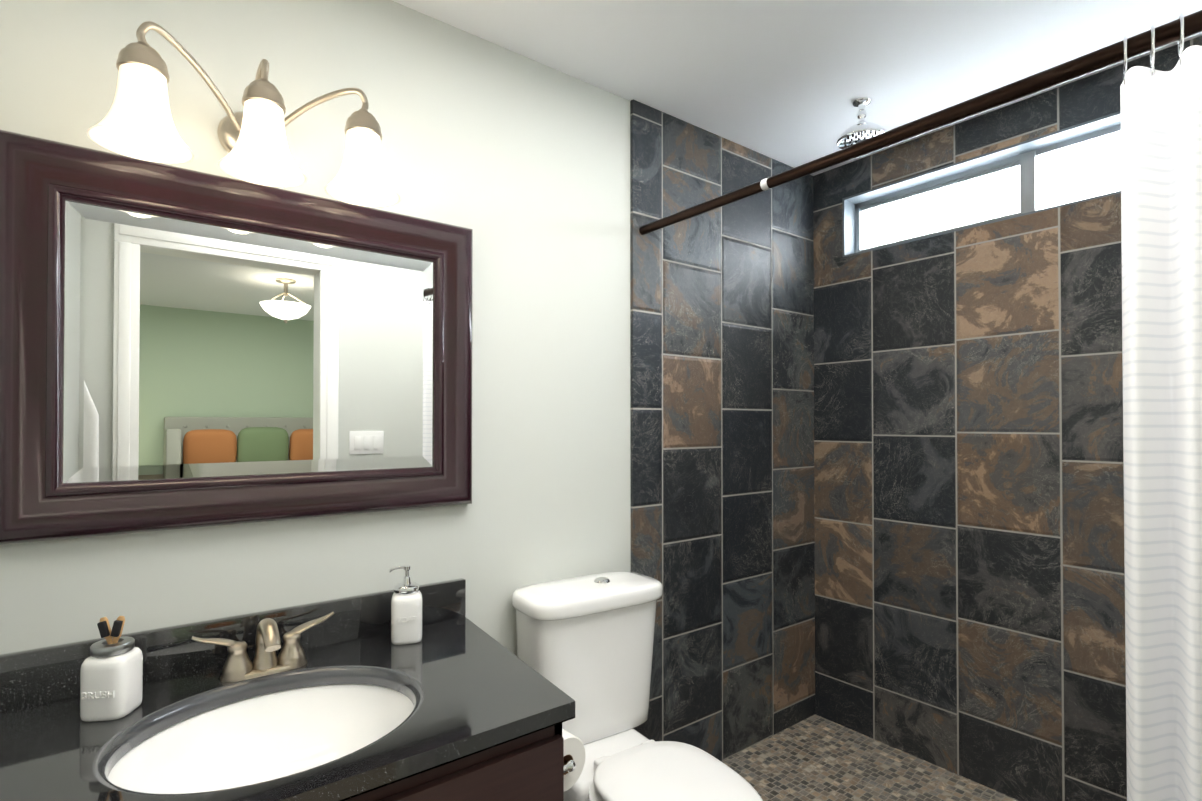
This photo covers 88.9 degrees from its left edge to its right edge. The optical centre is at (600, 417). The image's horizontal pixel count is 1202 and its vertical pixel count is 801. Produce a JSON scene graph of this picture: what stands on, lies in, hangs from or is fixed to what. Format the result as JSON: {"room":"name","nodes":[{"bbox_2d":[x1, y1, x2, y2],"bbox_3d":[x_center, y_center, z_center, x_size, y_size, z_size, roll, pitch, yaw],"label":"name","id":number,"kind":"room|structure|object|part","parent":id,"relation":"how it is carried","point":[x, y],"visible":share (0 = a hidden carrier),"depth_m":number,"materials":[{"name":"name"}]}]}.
{"room":"bathroom","nodes":[
{"label":"bathroom","id":0,"kind":"room"},
{"bbox_2d":[0,0,630,655],"bbox_3d":[-0.159,0.118,1.907,3.118,2.375,0.162,0,-1,-38],"label":"wall","id":1,"kind":"structure","parent":0,"point":[518,164],"depth_m":1.44,"materials":[{"name":"grey paint"}]},
{"bbox_2d":[0,578,465,712],"bbox_3d":[-0.811,0.488,1.337,1.104,0.100,0.022,0,-1,-38],"label":"backsplash","id":2,"kind":"structure","parent":1,"relation":"attached to","point":[37,676],"depth_m":1.30,"materials":[{"name":"black stone"}]},
{"bbox_3d":[-0.731,-0.143,1.393,0.948,0.753,0.042,0,-1,-38],"label":"mirror","id":3,"kind":"part","parent":1,"relation":"part of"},
{"bbox_2d":[87,21,399,206],"bbox_3d":[-0.717,-0.624,1.293,0.560,0.238,0.225,0,-1,-38],"label":"vanity light fixture","id":4,"kind":"object","parent":1,"relation":"attached to","point":[136,122],"visible":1,"depth_m":1.23,"materials":[{"name":"white glass"}]},
{"bbox_2d":[630,99,814,760],"bbox_3d":[0.516,0.113,2.370,1.043,2.355,0.014,0,-1,-38],"label":"cladding","id":5,"kind":"object","parent":1,"relation":"attached to","point":[722,422],"visible":1,"depth_m":2.31,"materials":[{"name":"slate stone tile"},{"name":"grout"}]},
{"bbox_2d":[639,10,1201,234],"bbox_3d":[0.640,-0.639,1.432,0.048,0.048,1.684,0,-1,-38],"label":"shower rod","id":6,"kind":"object","parent":5,"relation":"attached to","point":[1138,44],"visible":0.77,"depth_m":1.26,"materials":[{"name":"brown metal"}]},
{"bbox_2d":[1120,14,1201,800],"bbox_3d":[1.025,0.285,0.938,0.081,1.901,0.359,0,-1,-38],"label":"shower curtain","id":7,"kind":"object","parent":6,"relation":"hanging from","point":[1161,179],"visible":0.96,"depth_m":1.04,"materials":[{"name":"fabric"}]},
{"bbox_2d":[392,0,1201,175],"bbox_3d":[0.368,-1.117,1.236,3.118,0.080,1.890,0,-1,-38],"label":"ceiling","id":8,"kind":"structure","parent":0,"point":[787,82],"depth_m":1.78,"materials":[{"name":"white paint"}]},
{"bbox_2d":[813,36,1201,800],"bbox_3d":[1.552,0.110,2.061,0.220,2.355,1.770,0,-1,-38],"label":"wall","id":9,"kind":"structure","parent":0,"point":[969,546],"depth_m":2.16,"materials":[{"name":"black tile"}]},
{"bbox_2d":[842,111,1120,256],"bbox_3d":[1.479,-0.803,2.088,0.124,0.250,1.348,0,-1,-38],"label":"window","id":10,"kind":"structure","parent":9,"relation":"in","point":[1078,163],"depth_m":2.21,"materials":[{"name":"glass"},{"name":"aluminium"}]},
{"bbox_3d":[-0.131,1.334,0.825,1.855,0.080,1.890,0,-1,-38],"label":"floor","id":11,"kind":"structure","parent":0,"visible":0},
{"bbox_2d":[108,684,563,800],"bbox_3d":[-0.631,0.932,1.088,1.090,0.730,0.585,0,-1,-38],"label":"vanity cabinet","id":12,"kind":"object","parent":11,"relation":"on","point":[262,738],"visible":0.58,"depth_m":1.17,"materials":[{"name":"white ceramic"}]},
{"bbox_2d":[0,617,574,800],"bbox_3d":[-0.629,0.551,1.101,1.104,0.032,0.618,0,-1,-38],"label":"countertop","id":13,"kind":"structure","parent":12,"relation":"on","point":[466,686],"depth_m":1.10,"materials":[{"name":"grey stone"}]},
{"bbox_2d":[80,616,142,721],"bbox_3d":[-0.886,0.449,1.112,0.088,0.174,0.092,0,-1,-38],"label":"toothbrush holder","id":14,"kind":"object","parent":13,"relation":"on","point":[111,679],"visible":1,"depth_m":1.08,"materials":[{"name":"white ceramic"}]},
{"bbox_2d":[191,612,333,682],"bbox_3d":[-0.688,0.479,1.279,0.273,0.116,0.126,0,-1,-38],"label":"faucet","id":15,"kind":"object","parent":13,"relation":"on","point":[239,665],"visible":1,"depth_m":1.28,"materials":[{"name":"silver metal"}]},
{"bbox_2d":[389,565,421,644],"bbox_3d":[-0.470,0.449,1.486,0.080,0.180,0.083,0,-1,-38],"label":"soap dispenser","id":16,"kind":"object","parent":13,"relation":"on","point":[406,614],"visible":1,"depth_m":1.46,"materials":[{"name":"white ceramic"}]},
{"bbox_2d":[562,729,585,790],"bbox_3d":[-0.119,0.755,1.366,0.132,0.116,0.164,1,-1,-43],"label":"toilet paper holder","id":17,"kind":"object","parent":12,"relation":"attached to","point":[574,755],"visible":0.29,"depth_m":1.34,"materials":[{"name":"white paper"}]},
{"bbox_2d":[512,571,762,800],"bbox_3d":[0.122,0.889,1.586,0.454,0.826,0.761,0,-1,-38],"label":"toilet","id":18,"kind":"object","parent":11,"relation":"on","point":[586,643],"visible":0.83,"depth_m":1.68,"materials":[{"name":"white ceramic"}]},
{"label":"outside","id":19,"kind":"structure","parent":0,"visible":0},
{"bbox_2d":[836,97,885,148],"bbox_3d":[0.881,-0.999,2.071,0.160,0.138,0.160,0,-1,-38],"label":"shower head","id":20,"kind":"object","parent":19,"point":[862,129],"visible":0.75,"depth_m":2.04},
{"bbox_2d":[721,714,1018,800],"bbox_3d":[1.063,1.334,1.746,1.163,0.100,1.890,0,-1,-38],"label":"shower floor mosaic","id":21,"kind":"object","parent":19,"point":[815,757],"depth_m":2.23}
]}

